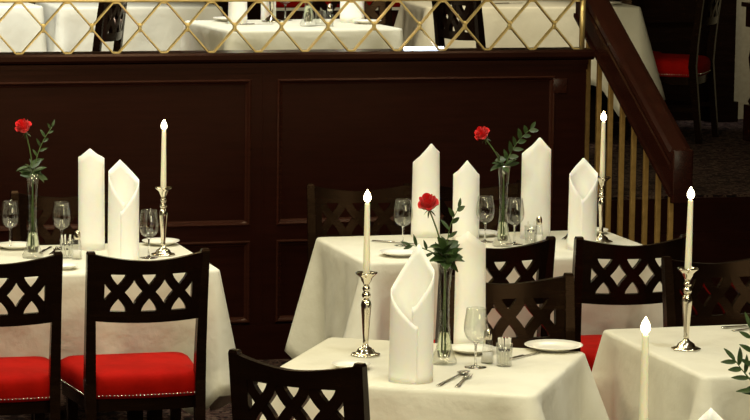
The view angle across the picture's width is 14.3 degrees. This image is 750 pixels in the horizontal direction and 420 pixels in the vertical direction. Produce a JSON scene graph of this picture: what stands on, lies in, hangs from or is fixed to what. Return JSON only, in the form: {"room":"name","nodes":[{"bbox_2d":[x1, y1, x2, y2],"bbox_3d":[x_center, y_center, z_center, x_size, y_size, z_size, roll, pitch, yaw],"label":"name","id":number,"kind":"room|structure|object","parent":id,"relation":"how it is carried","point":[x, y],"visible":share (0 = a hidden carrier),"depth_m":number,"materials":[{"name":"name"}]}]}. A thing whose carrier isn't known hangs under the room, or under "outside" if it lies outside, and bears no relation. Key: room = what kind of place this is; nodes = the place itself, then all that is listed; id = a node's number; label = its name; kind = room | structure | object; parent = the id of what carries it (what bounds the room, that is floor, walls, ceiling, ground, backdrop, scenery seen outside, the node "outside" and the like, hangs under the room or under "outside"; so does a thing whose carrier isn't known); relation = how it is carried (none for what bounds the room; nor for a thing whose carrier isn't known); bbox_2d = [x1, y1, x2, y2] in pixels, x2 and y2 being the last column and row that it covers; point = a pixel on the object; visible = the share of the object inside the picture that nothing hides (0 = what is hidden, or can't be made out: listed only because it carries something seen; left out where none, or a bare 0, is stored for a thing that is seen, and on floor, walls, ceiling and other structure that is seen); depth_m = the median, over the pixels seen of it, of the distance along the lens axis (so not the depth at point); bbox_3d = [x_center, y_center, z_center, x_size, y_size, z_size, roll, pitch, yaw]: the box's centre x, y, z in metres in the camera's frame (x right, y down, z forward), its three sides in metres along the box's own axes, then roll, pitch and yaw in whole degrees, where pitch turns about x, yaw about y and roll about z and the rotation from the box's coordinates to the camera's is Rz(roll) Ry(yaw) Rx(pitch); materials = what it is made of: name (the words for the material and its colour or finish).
{"room":"restaurant dining room","nodes":[
{"label":"restaurant dining room","id":0,"kind":"room"},
{"bbox_2d":[0,359,291,419],"bbox_3d":[0.818,1.445,8.095,12.000,0.100,18.600,-1,8,-16],"label":"floor","id":1,"kind":"structure","parent":0,"point":[224,413],"depth_m":12.28,"materials":[{"name":"carpet"}]},
{"bbox_2d":[0,251,62,419],"bbox_3d":[-1.372,0.571,10.762,0.501,0.902,0.515,-1,8,-14],"label":"dining chair","id":2,"kind":"object","parent":1,"relation":"on","point":[28,384],"visible":1,"depth_m":10.60,"materials":[{"name":"black wood"}]},
{"bbox_2d":[10,190,127,419],"bbox_3d":[-1.224,0.391,12.187,0.501,0.902,0.515,-1,8,-16],"label":"dining chair","id":3,"kind":"object","parent":1,"relation":"on","point":[19,232],"visible":0.15,"depth_m":12.33,"materials":[{"name":"black wood"}]},
{"bbox_2d":[61,248,209,419],"bbox_3d":[-0.869,0.561,10.887,0.501,0.902,0.515,-1,8,-16],"label":"dining chair","id":4,"kind":"object","parent":1,"relation":"on","point":[91,381],"visible":0.97,"depth_m":10.69,"materials":[{"name":"black wood"}]},
{"bbox_2d":[228,348,369,419],"bbox_3d":[-0.123,0.840,8.781,0.501,0.902,0.515,5,8,28],"label":"dining chair","id":5,"kind":"object","parent":1,"relation":"on","point":[350,384],"visible":1,"depth_m":8.52,"materials":[{"name":"black wood"}]},
{"bbox_2d":[306,183,410,269],"bbox_3d":[-0.043,0.363,12.519,0.501,0.902,0.515,0,7,-8],"label":"dining chair","id":6,"kind":"object","parent":1,"relation":"on","point":[318,198],"visible":0.19,"depth_m":12.69,"materials":[{"name":"black wood"}]},
{"bbox_2d":[440,180,520,233],"bbox_3d":[0.481,0.351,12.659,0.501,0.902,0.515,-1,8,-16],"label":"dining chair","id":7,"kind":"object","parent":1,"relation":"on","point":[487,195],"visible":0.09,"depth_m":12.85,"materials":[{"name":"black wood"}]},
{"bbox_2d":[433,236,555,342],"bbox_3d":[0.382,0.523,11.305,0.501,0.902,0.515,-2,8,-18],"label":"dining chair","id":8,"kind":"object","parent":1,"relation":"on","point":[541,253],"visible":0.09,"depth_m":11.05,"materials":[{"name":"black wood"}]},
{"bbox_2d":[446,273,574,350],"bbox_3d":[0.505,0.693,9.991,0.501,0.902,0.515,-1,8,-14],"label":"dining chair","id":9,"kind":"object","parent":1,"relation":"on","point":[558,291],"visible":0.48,"depth_m":10.18,"materials":[{"name":"black wood"}]},
{"bbox_2d":[572,234,685,371],"bbox_3d":[0.901,0.515,11.425,0.501,0.902,0.515,-1,7,-13],"label":"dining chair","id":10,"kind":"object","parent":1,"relation":"on","point":[586,253],"visible":0.26,"depth_m":11.15,"materials":[{"name":"black wood"}]},
{"bbox_2d":[573,0,692,244],"bbox_3d":[1.150,-0.172,13.553,0.115,1.730,1.285,-1,8,-16],"label":"banister","id":11,"kind":"object","parent":1,"relation":"on","point":[663,143],"visible":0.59,"depth_m":13.47,"materials":[{"name":"brown wood"}]},
{"bbox_2d":[661,256,749,326],"bbox_3d":[1.292,0.633,10.539,0.501,0.902,0.515,-2,8,-19],"label":"dining chair","id":12,"kind":"object","parent":1,"relation":"on","point":[673,280],"visible":0.4,"depth_m":10.69,"materials":[{"name":"black wood"}]},
{"bbox_3d":[-1.358,0.569,11.440,1.356,0.735,0.736,-1,8,-16],"label":"dining table","id":13,"kind":"object","parent":1,"relation":"on","visible":0},
{"bbox_2d":[0,243,235,414],"bbox_3d":[-1.356,0.465,11.426,1.583,0.556,0.963,-1,8,-16],"label":"tablecloth","id":14,"kind":"object","parent":13,"relation":"on","point":[172,336],"visible":0.42,"depth_m":11.16,"materials":[{"name":"fabric"}]},
{"bbox_2d":[0,241,26,249],"bbox_3d":[-1.402,0.141,11.685,0.150,0.018,0.150,-1,8,-16],"label":"plate","id":15,"kind":"object","parent":14,"relation":"on","point":[16,245],"visible":0.84,"depth_m":11.71,"materials":[{"name":"white"}]},
{"bbox_2d":[26,177,43,256],"bbox_3d":[-1.303,0.023,11.426,0.081,0.322,0.081,-1,8,-16],"label":"bud vase","id":16,"kind":"object","parent":14,"relation":"on","point":[32,242],"visible":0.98,"depth_m":11.42,"materials":[{"name":"clear glass"}]},
{"bbox_2d":[15,118,46,231],"bbox_3d":[-1.308,-0.099,11.402,0.121,0.502,0.064,-1,8,-16],"label":"rose","id":17,"kind":"object","parent":16,"relation":"in","point":[22,126],"visible":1,"depth_m":11.38,"materials":[{"name":"green"}]},
{"bbox_2d":[20,119,54,231],"bbox_3d":[-1.288,-0.100,11.426,0.135,0.492,0.068,-1,8,-16],"label":"greenery sprig","id":18,"kind":"object","parent":16,"relation":"in","point":[35,162],"visible":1,"depth_m":11.40,"materials":[{"name":"green"}]},
{"bbox_2d":[63,262,78,269],"bbox_3d":[-1.157,0.211,11.167,0.110,0.018,0.110,-1,8,-16],"label":"plate","id":19,"kind":"object","parent":14,"relation":"on","point":[66,265],"visible":0.52,"depth_m":11.19,"materials":[{"name":"white"}]},
{"bbox_2d":[72,230,81,257],"bbox_3d":[-1.134,0.132,11.421,0.038,0.110,0.038,3,8,18],"label":"salt shaker","id":20,"kind":"object","parent":14,"relation":"on","point":[76,253],"visible":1,"depth_m":11.41,"materials":[{"name":"clear glass"}]},
{"bbox_2d":[78,149,104,250],"bbox_3d":[-1.103,-0.044,11.671,0.104,0.398,0.078,1,7,0],"label":"napkin","id":21,"kind":"object","parent":14,"relation":"on","point":[91,177],"visible":0.99,"depth_m":11.64,"materials":[{"name":"white fabric"}]},
{"bbox_2d":[108,160,138,259],"bbox_3d":[-0.952,0.005,11.352,0.119,0.385,0.091,1,7,0],"label":"napkin","id":22,"kind":"object","parent":14,"relation":"on","point":[123,184],"visible":0.91,"depth_m":11.33,"materials":[{"name":"white fabric"}]},
{"bbox_2d":[139,210,158,258],"bbox_3d":[-0.865,0.091,11.474,0.076,0.185,0.076,-1,8,-16],"label":"wine glass","id":23,"kind":"object","parent":14,"relation":"on","point":[148,238],"visible":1,"depth_m":11.47,"materials":[{"name":"clear"}]},
{"bbox_2d":[142,238,179,245],"bbox_3d":[-0.846,0.128,11.846,0.150,0.018,0.150,-1,8,-16],"label":"plate","id":24,"kind":"object","parent":14,"relation":"on","point":[153,241],"visible":0.83,"depth_m":11.87,"materials":[{"name":"white"}]},
{"bbox_2d":[151,186,174,256],"bbox_3d":[-0.815,0.043,11.545,0.092,0.264,0.092,-1,7,-11],"label":"candlestick","id":25,"kind":"object","parent":14,"relation":"on","point":[162,251],"visible":1,"depth_m":11.53,"materials":[{"name":"silver metal"}]},
{"bbox_2d":[155,186,171,197],"bbox_3d":[-0.813,-0.068,11.531,0.072,0.041,0.066,-4,9,-33],"label":"candle cup","id":26,"kind":"object","parent":25,"relation":"on","point":[163,192],"depth_m":11.52,"materials":[{"name":"silver metal"}]},
{"bbox_2d":[161,120,166,187],"bbox_3d":[-0.811,-0.209,11.513,0.024,0.279,0.024,-1,7,-16],"label":"candle","id":27,"kind":"object","parent":25,"relation":"on","point":[164,124],"visible":1,"depth_m":11.51,"materials":[{"name":"beige wax"}]},
{"bbox_3d":[0.155,0.857,9.331,0.816,0.735,0.756,3,8,15],"label":"dining table","id":28,"kind":"object","parent":1,"relation":"on","visible":0},
{"bbox_2d":[252,337,608,419],"bbox_3d":[0.157,0.666,9.307,1.097,0.380,1.037,3,8,15],"label":"tablecloth","id":29,"kind":"object","parent":28,"relation":"on","point":[542,385],"visible":0.66,"depth_m":9.05,"materials":[{"name":"fabric"}]},
{"bbox_2d":[332,360,370,367],"bbox_3d":[-0.074,0.477,9.188,0.120,0.018,0.120,-1,8,-16],"label":"plate","id":30,"kind":"object","parent":29,"relation":"on","point":[339,363],"visible":0.5,"depth_m":9.22,"materials":[{"name":"white"}]},
{"bbox_2d":[351,271,379,357],"bbox_3d":[-0.028,0.326,9.407,0.092,0.264,0.092,2,7,6],"label":"candlestick","id":31,"kind":"object","parent":29,"relation":"on","point":[365,351],"visible":1,"depth_m":9.39,"materials":[{"name":"silver metal"}]},
{"bbox_2d":[355,271,377,285],"bbox_3d":[-0.027,0.215,9.393,0.072,0.041,0.066,-1,8,-16],"label":"candle cup","id":32,"kind":"object","parent":31,"relation":"on","point":[366,279],"depth_m":9.38,"materials":[{"name":"silver metal"}]},
{"bbox_2d":[363,189,370,273],"bbox_3d":[-0.025,0.074,9.375,0.024,0.279,0.024,-1,8,-16],"label":"candle","id":33,"kind":"object","parent":31,"relation":"on","point":[367,196],"visible":1,"depth_m":9.37,"materials":[{"name":"beige wax"}]},
{"bbox_2d":[388,244,433,383],"bbox_3d":[0.110,0.310,8.972,0.134,0.410,0.104,1,7,0],"label":"napkin","id":34,"kind":"object","parent":29,"relation":"on","point":[411,337],"visible":1,"depth_m":8.95,"materials":[{"name":"white fabric"}]},
{"bbox_2d":[433,263,454,364],"bbox_3d":[0.215,0.317,9.278,0.081,0.322,0.081,-1,8,-16],"label":"bud vase","id":35,"kind":"object","parent":29,"relation":"on","point":[444,349],"visible":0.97,"depth_m":9.27,"materials":[{"name":"clear glass"}]},
{"bbox_2d":[400,234,444,331],"bbox_3d":[0.145,0.257,9.251,0.151,0.373,0.024,-2,8,-21],"label":"greenery sprig","id":36,"kind":"object","parent":35,"relation":"in","point":[408,246],"visible":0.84,"depth_m":9.23,"materials":[{"name":"green"}]},
{"bbox_2d":[418,193,464,332],"bbox_3d":[0.203,0.196,9.246,0.149,0.501,0.067,0,7,-7],"label":"rose","id":37,"kind":"object","parent":35,"relation":"in","point":[428,202],"visible":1,"depth_m":9.23,"materials":[{"name":"green"}]},
{"bbox_2d":[430,198,464,301],"bbox_3d":[0.220,0.203,9.260,0.094,0.480,0.084,4,8,21],"label":"greenery sprig","id":38,"kind":"object","parent":35,"relation":"in","point":[453,250],"visible":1,"depth_m":9.25,"materials":[{"name":"green"}]},
{"bbox_2d":[436,370,469,385],"bbox_3d":[0.234,0.505,9.032,0.036,0.008,0.246,4,8,22],"label":"spoon","id":39,"kind":"object","parent":29,"relation":"on","point":[460,372],"visible":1,"depth_m":9.06,"materials":[{"name":"silver metal"}]},
{"bbox_2d":[455,373,472,386],"bbox_3d":[0.265,0.510,9.001,0.025,0.007,0.200,2,7,12],"label":"fork","id":40,"kind":"object","parent":29,"relation":"on","point":[459,384],"visible":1,"depth_m":9.00,"materials":[{"name":"silver metal"}]},
{"bbox_2d":[453,232,485,343],"bbox_3d":[0.305,0.250,9.606,0.103,0.373,0.082,1,7,0],"label":"napkin","id":41,"kind":"object","parent":29,"relation":"on","point":[470,278],"visible":0.94,"depth_m":9.58,"materials":[{"name":"white fabric"}]},
{"bbox_2d":[451,343,494,354],"bbox_3d":[0.307,0.443,9.494,0.150,0.018,0.150,-1,8,-16],"label":"plate","id":42,"kind":"object","parent":29,"relation":"on","point":[463,348],"visible":0.89,"depth_m":9.52,"materials":[{"name":"white"}]},
{"bbox_2d":[464,306,487,368],"bbox_3d":[0.311,0.393,9.232,0.076,0.185,0.076,-1,8,-16],"label":"wine glass","id":43,"kind":"object","parent":29,"relation":"on","point":[475,366],"visible":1,"depth_m":9.23,"materials":[{"name":"white"}]},
{"bbox_2d":[481,328,493,363],"bbox_3d":[0.350,0.421,9.310,0.038,0.110,0.038,5,8,27],"label":"salt shaker","id":44,"kind":"object","parent":29,"relation":"on","point":[487,357],"visible":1,"depth_m":9.30,"materials":[{"name":"clear glass"}]},
{"bbox_2d":[496,342,512,366],"bbox_3d":[0.399,0.447,9.265,0.052,0.072,0.052,-1,8,-16],"label":"glass","id":45,"kind":"object","parent":29,"relation":"on","point":[496,342],"visible":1,"depth_m":9.26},
{"bbox_2d":[499,338,502,363],"bbox_3d":[0.388,0.435,9.254,0.014,0.080,0.004,-5,9,-39],"label":"pick","id":46,"kind":"object","parent":45,"relation":"in","point":[500,340],"visible":1,"depth_m":9.25,"materials":[{"name":"white paper"}]},
{"bbox_2d":[509,352,539,360],"bbox_3d":[0.469,0.458,9.436,0.015,0.006,0.190,6,9,35],"label":"knife","id":47,"kind":"object","parent":29,"relation":"on","point":[522,355],"visible":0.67,"depth_m":9.42,"materials":[{"name":"silver metal"}]},
{"bbox_2d":[524,339,582,352],"bbox_3d":[0.570,0.437,9.570,0.188,0.018,0.188,-1,8,-16],"label":"plate","id":48,"kind":"object","parent":29,"relation":"on","point":[545,345],"visible":1,"depth_m":9.60,"materials":[{"name":"white"}]},
{"bbox_3d":[0.453,0.520,11.999,1.206,0.735,0.706,-1,8,-16],"label":"dining table","id":49,"kind":"object","parent":1,"relation":"on","visible":0},
{"bbox_2d":[284,230,662,358],"bbox_3d":[0.454,0.416,11.986,1.493,0.556,0.993,-1,8,-16],"label":"tablecloth","id":50,"kind":"object","parent":49,"relation":"on","point":[329,303],"visible":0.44,"depth_m":11.75,"materials":[{"name":"fabric"}]},
{"bbox_2d":[380,248,414,256],"bbox_3d":[0.100,0.168,11.624,0.166,0.018,0.166,-1,8,-16],"label":"plate","id":51,"kind":"object","parent":50,"relation":"on","point":[393,252],"visible":0.8,"depth_m":11.66,"materials":[{"name":"white"}]},
{"bbox_2d":[394,198,412,246],"bbox_3d":[0.112,0.050,11.896,0.076,0.185,0.076,-1,8,-16],"label":"wine glass","id":52,"kind":"object","parent":50,"relation":"on","point":[402,244],"visible":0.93,"depth_m":11.90,"materials":[{"name":"white"}]},
{"bbox_2d":[411,144,439,237],"bbox_3d":[0.207,-0.083,12.159,0.118,0.382,0.092,1,7,0],"label":"napkin","id":53,"kind":"object","parent":50,"relation":"on","point":[426,168],"visible":0.88,"depth_m":12.13,"materials":[{"name":"white fabric"}]},
{"bbox_2d":[452,160,479,239],"bbox_3d":[0.367,-0.042,12.075,0.108,0.328,0.087,1,7,0],"label":"napkin","id":54,"kind":"object","parent":50,"relation":"on","point":[466,180],"visible":0.85,"depth_m":12.04,"materials":[{"name":"white fabric"}]},
{"bbox_2d":[476,196,494,242],"bbox_3d":[0.443,0.036,12.032,0.076,0.185,0.076,-1,8,-16],"label":"wine glass","id":55,"kind":"object","parent":50,"relation":"on","point":[485,223],"visible":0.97,"depth_m":12.03,"materials":[{"name":"white"}]},
{"bbox_2d":[479,229,497,236],"bbox_3d":[0.427,0.097,12.214,0.150,0.018,0.150,-1,8,-16],"label":"plate","id":56,"kind":"object","parent":50,"relation":"on","point":[481,231],"visible":0.44,"depth_m":12.24,"materials":[{"name":"white"}]},
{"bbox_2d":[492,169,512,246],"bbox_3d":[0.509,-0.016,11.909,0.081,0.322,0.081,-1,8,-16],"label":"bud vase","id":57,"kind":"object","parent":50,"relation":"on","point":[502,234],"visible":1,"depth_m":11.91,"materials":[{"name":"clear glass"}]},
{"bbox_2d":[474,126,516,221],"bbox_3d":[0.475,-0.111,11.880,0.174,0.448,0.064,-1,8,-16],"label":"rose","id":58,"kind":"object","parent":57,"relation":"in","point":[481,133],"visible":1,"depth_m":11.86,"materials":[{"name":"green"}]},
{"bbox_2d":[495,122,538,221],"bbox_3d":[0.564,-0.119,11.894,0.174,0.459,0.088,-1,8,-16],"label":"greenery sprig","id":59,"kind":"object","parent":57,"relation":"in","point":[506,157],"visible":1,"depth_m":11.89,"materials":[{"name":"green"}]},
{"bbox_2d":[505,197,523,244],"bbox_3d":[0.558,0.045,11.973,0.076,0.185,0.076,-1,8,-16],"label":"wine glass","id":60,"kind":"object","parent":50,"relation":"on","point":[514,242],"visible":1,"depth_m":11.97,"materials":[{"name":"white"}]},
{"bbox_2d":[520,138,550,239],"bbox_3d":[0.652,-0.091,12.141,0.122,0.415,0.088,1,7,0],"label":"napkin","id":61,"kind":"object","parent":50,"relation":"on","point":[536,160],"visible":0.95,"depth_m":12.11,"materials":[{"name":"white fabric"}]},
{"bbox_2d":[534,216,542,241],"bbox_3d":[0.657,0.078,12.022,0.038,0.110,0.038,1,7,-1],"label":"salt shaker","id":62,"kind":"object","parent":50,"relation":"on","point":[538,237],"visible":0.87,"depth_m":12.01,"materials":[{"name":"clear glass"}]},
{"bbox_2d":[567,158,597,250],"bbox_3d":[0.819,-0.021,11.829,0.115,0.359,0.091,1,7,0],"label":"napkin","id":63,"kind":"object","parent":50,"relation":"on","point":[583,179],"visible":0.93,"depth_m":11.81,"materials":[{"name":"white fabric"}]},
{"bbox_2d":[596,176,612,242],"bbox_3d":[0.911,-0.002,12.065,0.092,0.264,0.092,-1,7,-11],"label":"candlestick","id":64,"kind":"object","parent":50,"relation":"on","point":[601,237],"visible":0.87,"depth_m":12.05,"materials":[{"name":"silver metal"}]},
{"bbox_2d":[600,111,606,177],"bbox_3d":[0.914,-0.256,12.032,0.024,0.283,0.024,-1,8,-16],"label":"candle","id":65,"kind":"object","parent":64,"relation":"on","point":[603,115],"visible":1,"depth_m":12.03,"materials":[{"name":"beige wax"}]},
{"bbox_2d":[598,176,610,186],"bbox_3d":[0.913,-0.113,12.050,0.072,0.041,0.066,-4,9,-33],"label":"cup","id":66,"kind":"object","parent":64,"relation":"on","point":[601,181],"depth_m":12.03,"materials":[{"name":"silver metal"}]},
{"bbox_3d":[1.531,0.815,9.796,1.336,0.735,0.856,-1,8,-16],"label":"dining table","id":67,"kind":"object","parent":1,"relation":"on","visible":0},
{"bbox_2d":[592,324,749,419],"bbox_3d":[1.532,0.704,9.782,1.605,0.542,1.125,-1,8,-16],"label":"tablecloth","id":68,"kind":"object","parent":67,"relation":"on","point":[681,385],"visible":0.94,"depth_m":9.55,"materials":[{"name":"fabric"}]},
{"bbox_2d":[671,266,700,351],"bbox_3d":[0.997,0.316,9.590,0.092,0.264,0.092,-1,7,-11],"label":"candlestick","id":69,"kind":"object","parent":68,"relation":"on","point":[685,345],"visible":1,"depth_m":9.58,"materials":[{"name":"silver metal"}]},
{"bbox_2d":[677,266,698,280],"bbox_3d":[0.999,0.205,9.576,0.072,0.041,0.066,-4,9,-33],"label":"cup","id":70,"kind":"object","parent":69,"relation":"on","point":[687,274],"depth_m":9.56,"materials":[{"name":"silver metal"}]},
{"bbox_2d":[685,187,694,269],"bbox_3d":[1.002,0.064,9.559,0.024,0.279,0.024,-1,7,-16],"label":"candle","id":71,"kind":"object","parent":69,"relation":"on","point":[688,252],"visible":1,"depth_m":9.55,"materials":[{"name":"beige wax"}]},
{"bbox_2d":[721,325,748,328],"bbox_3d":[1.250,0.389,10.055,0.200,0.006,0.014,-2,8,-23],"label":"knife","id":72,"kind":"object","parent":68,"relation":"on","point":[735,326],"visible":1,"depth_m":10.03,"materials":[{"name":"silver metal"}]},
{"bbox_3d":[0.868,1.142,7.178,0.876,0.735,0.776,-1,8,-16],"label":"dining table","id":73,"kind":"object","parent":1,"relation":"on","visible":0},
{"bbox_3d":[0.869,1.031,7.163,1.247,0.542,1.147,-1,8,-16],"label":"tablecloth","id":74,"kind":"object","parent":73,"relation":"on","visible":0},
{"bbox_2d":[698,408,722,419],"bbox_3d":[0.760,0.628,6.783,0.131,0.350,0.099,1,7,0],"label":"napkin","id":75,"kind":"object","parent":74,"relation":"on","point":[710,414],"visible":1,"depth_m":6.81,"materials":[{"name":"white fabric"}]},
{"bbox_3d":[0.918,0.610,7.049,0.081,0.322,0.081,-1,8,-16],"label":"bud vase","id":76,"kind":"object","parent":74,"relation":"on","visible":0},
{"bbox_2d":[721,347,749,392],"bbox_3d":[0.862,0.528,7.019,0.125,0.420,0.017,-1,8,-16],"label":"greenery sprig","id":77,"kind":"object","parent":76,"relation":"in","point":[732,360],"visible":1,"depth_m":6.99,"materials":[{"name":"green"}]},
{"bbox_2d":[739,312,749,394],"bbox_3d":[0.905,0.485,7.035,0.129,0.502,0.064,-1,8,-16],"label":"greenery sprig","id":78,"kind":"object","parent":76,"relation":"in","point":[747,348],"visible":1,"depth_m":6.99,"materials":[{"name":"green"}]},
{"bbox_3d":[0.643,0.637,7.219,0.098,0.219,0.098,-4,9,-33],"label":"candlestick","id":79,"kind":"object","parent":74,"relation":"on","visible":0},
{"bbox_2d":[639,317,650,419],"bbox_3d":[0.646,0.399,7.188,0.024,0.290,0.024,-1,8,-16],"label":"candle","id":80,"kind":"object","parent":79,"relation":"on","point":[645,326],"visible":1,"depth_m":7.18,"materials":[{"name":"beige wax"}]},
{"bbox_2d":[0,47,594,359],"bbox_3d":[-2.777,0.034,12.891,7.825,1.392,0.172,-1,8,-16],"label":"wall","id":81,"kind":"structure","parent":0,"point":[247,131],"depth_m":13.49,"materials":[{"name":"brown wood"}]},
{"bbox_2d":[0,0,585,53],"bbox_3d":[-1.181,-0.808,13.200,4.479,0.240,0.028,-1,8,-16],"label":"railing","id":82,"kind":"object","parent":81,"relation":"on","point":[582,2],"visible":1,"depth_m":13.44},
{"bbox_2d":[403,46,443,48],"bbox_3d":[0.222,-0.740,13.698,0.190,0.012,0.012,-1,8,-16],"label":"tube","id":83,"kind":"object","parent":81,"relation":"on","point":[440,47],"visible":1,"depth_m":13.69,"materials":[{"name":"white"}]},
{"bbox_2d":[553,78,566,93],"bbox_3d":[0.851,-0.571,13.809,0.068,0.070,0.012,-1,8,-16],"label":"wall plate","id":84,"kind":"object","parent":81,"relation":"attached to","point":[559,84],"visible":1,"depth_m":13.80,"materials":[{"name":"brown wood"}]},
{"bbox_2d":[597,197,749,234],"bbox_3d":[2.983,0.249,14.551,4.200,0.688,0.012,-1,8,-16],"label":"trim","id":85,"kind":"structure","parent":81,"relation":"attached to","point":[713,214],"depth_m":14.09,"materials":[{"name":"brown wood"}]},
{"bbox_2d":[589,85,595,141],"bbox_3d":[0.787,-0.750,16.441,1.156,0.735,0.596,-1,7,-12],"label":"dining table","id":86,"kind":"object","parent":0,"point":[593,88],"visible":0.11,"depth_m":16.42,"materials":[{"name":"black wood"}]},
{"bbox_2d":[394,0,665,116],"bbox_3d":[0.789,-0.832,16.430,1.487,0.600,0.927,-1,7,-12],"label":"tablecloth","id":87,"kind":"object","parent":86,"relation":"on","point":[531,25],"visible":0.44,"depth_m":16.12,"materials":[{"name":"fabric"}]},
{"bbox_2d":[589,119,749,199],"bbox_3d":[-1.244,0.117,15.115,12.000,0.700,3.450,-1,8,-16],"label":"floor","id":88,"kind":"structure","parent":0,"point":[721,164],"depth_m":15.44,"materials":[{"name":"carpet"}]},
{"bbox_2d":[92,2,126,50],"bbox_3d":[-1.491,-0.648,14.761,0.515,0.902,0.501,2,7,10],"label":"dining chair","id":89,"kind":"object","parent":88,"relation":"on","point":[110,27],"visible":0.17,"depth_m":14.58,"materials":[{"name":"black wood"}]},
{"bbox_2d":[276,1,400,26],"bbox_3d":[-0.111,-0.934,16.941,1.000,0.950,0.180,-1,8,-16],"label":"bench","id":90,"kind":"object","parent":88,"relation":"on","point":[280,9],"visible":0.03,"depth_m":16.76,"materials":[{"name":"brown wood"}]},
{"bbox_2d":[308,1,391,26],"bbox_3d":[-0.077,-0.694,15.257,0.501,0.902,0.515,-1,8,-16],"label":"dining chair","id":91,"kind":"object","parent":88,"relation":"on","point":[370,9],"visible":0.05,"depth_m":15.45,"materials":[{"name":"black wood"}]},
{"bbox_2d":[432,1,485,47],"bbox_3d":[0.585,-0.678,15.200,0.515,0.902,0.501,-3,8,-29],"label":"dining chair","id":92,"kind":"object","parent":88,"relation":"on","point":[443,27],"visible":0.2,"depth_m":14.99,"materials":[{"name":"black wood"}]},
{"bbox_2d":[609,0,660,124],"bbox_3d":[1.349,-0.913,17.115,0.501,0.902,0.515,-1,8,-16],"label":"dining chair","id":93,"kind":"object","parent":88,"relation":"on","point":[629,2],"visible":0.02,"depth_m":17.31,"materials":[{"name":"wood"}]},
{"bbox_2d":[625,0,720,143],"bbox_3d":[1.647,-0.844,16.602,0.515,0.902,0.501,3,8,20],"label":"dining chair","id":94,"kind":"object","parent":88,"relation":"on","point":[691,70],"visible":0.59,"depth_m":16.41,"materials":[{"name":"black wood"}]},
{"bbox_2d":[741,2,749,141],"bbox_3d":[2.114,-0.760,16.533,0.160,0.765,0.160,-1,8,-16],"label":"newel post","id":95,"kind":"object","parent":88,"relation":"on","point":[746,111],"visible":1,"depth_m":16.54,"materials":[{"name":"brown wood"}]},
{"bbox_3d":[-1.321,-0.724,16.027,0.836,0.735,0.676,-1,8,-16],"label":"dining table","id":96,"kind":"object","parent":88,"relation":"on","visible":0},
{"bbox_2d":[35,2,222,51],"bbox_3d":[-1.320,-0.791,16.018,0.981,0.630,0.821,-1,8,-16],"label":"tablecloth","id":97,"kind":"object","parent":96,"relation":"on","point":[67,27],"visible":0.23,"depth_m":15.66,"materials":[{"name":"fabric"}]},
{"bbox_3d":[-2.144,-0.711,15.851,0.616,0.735,0.596,-2,8,-20],"label":"dining table","id":98,"kind":"object","parent":88,"relation":"on","visible":0},
{"bbox_2d":[0,3,46,51],"bbox_3d":[-2.143,-0.779,15.842,0.742,0.629,0.722,-2,8,-20],"label":"tablecloth","id":99,"kind":"object","parent":98,"relation":"on","point":[18,27],"visible":0.48,"depth_m":15.60,"materials":[{"name":"fabric"}]},
{"bbox_3d":[-0.403,-0.513,14.475,0.836,0.735,0.696,-2,8,-20],"label":"dining table","id":100,"kind":"object","parent":88,"relation":"on","visible":0},
{"bbox_2d":[180,19,404,50],"bbox_3d":[-0.402,-0.581,14.466,1.037,0.630,0.897,-2,8,-20],"label":"tablecloth","id":101,"kind":"object","parent":100,"relation":"on","point":[210,33],"visible":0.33,"depth_m":14.15,"materials":[{"name":"fabric"}]},
{"bbox_2d":[228,2,246,23],"bbox_3d":[-0.657,-1.056,14.372,0.092,0.330,0.076,1,7,0],"label":"napkin","id":102,"kind":"object","parent":101,"relation":"on","point":[236,10],"visible":0.77,"depth_m":14.35,"materials":[{"name":"white fabric"}]},
{"bbox_2d":[261,2,275,19],"bbox_3d":[-0.520,-1.092,14.670,0.075,0.330,0.067,1,7,0],"label":"napkin","id":103,"kind":"object","parent":101,"relation":"on","point":[264,13],"visible":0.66,"depth_m":14.66,"materials":[{"name":"white fabric"}]},
{"bbox_2d":[262,2,280,22],"bbox_3d":[-0.502,-1.044,14.555,0.092,0.264,0.092,-1,7,-11],"label":"candlestick","id":104,"kind":"object","parent":101,"relation":"on","point":[269,19],"visible":0.62,"depth_m":14.55,"materials":[{"name":"silver metal"}]},
{"bbox_2d":[303,5,312,21],"bbox_3d":[-0.316,-1.036,14.284,0.081,0.322,0.081,-1,8,-16],"label":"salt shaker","id":105,"kind":"object","parent":101,"relation":"on","point":[308,14],"visible":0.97,"depth_m":14.28,"materials":[{"name":"clear glass"}]},
{"bbox_2d":[340,1,363,22],"bbox_3d":[-0.110,-1.093,14.601,0.120,0.360,0.089,1,7,0],"label":"napkin","id":106,"kind":"object","parent":101,"relation":"on","point":[350,12],"visible":0.74,"depth_m":14.58,"materials":[{"name":"white fabric"}]},
{"bbox_2d":[353,19,381,23],"bbox_3d":[-0.038,-0.911,14.529,0.140,0.018,0.140,-1,8,-16],"label":"plate","id":107,"kind":"object","parent":101,"relation":"on","point":[360,21],"visible":0.77,"depth_m":14.51,"materials":[{"name":"white"}]},
{"bbox_2d":[623,231,749,315],"bbox_3d":[1.945,0.410,13.834,1.800,0.525,0.840,-1,8,-16],"label":"wall","id":108,"kind":"structure","parent":0,"point":[707,247],"depth_m":13.85,"materials":[{"name":"brown wood"}]},
{"bbox_2d":[734,0,749,118],"bbox_3d":[-1.728,-1.546,16.645,12.000,3.600,0.150,-1,8,-16],"label":"wall","id":109,"kind":"structure","parent":0,"point":[742,45],"depth_m":17.79,"materials":[{"name":"beige paint"}]},
{"bbox_2d":[32,0,708,121],"bbox_3d":[-2.745,-1.210,16.284,9.830,1.600,0.055,-1,8,-16],"label":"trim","id":110,"kind":"structure","parent":109,"relation":"attached to","point":[669,24],"depth_m":17.60,"materials":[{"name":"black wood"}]},
{"bbox_2d":[703,0,737,121],"bbox_3d":[2.050,-1.964,17.527,0.165,2.900,0.170,-1,8,-16],"label":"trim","id":111,"kind":"structure","parent":109,"relation":"attached to","point":[727,108],"depth_m":17.61,"materials":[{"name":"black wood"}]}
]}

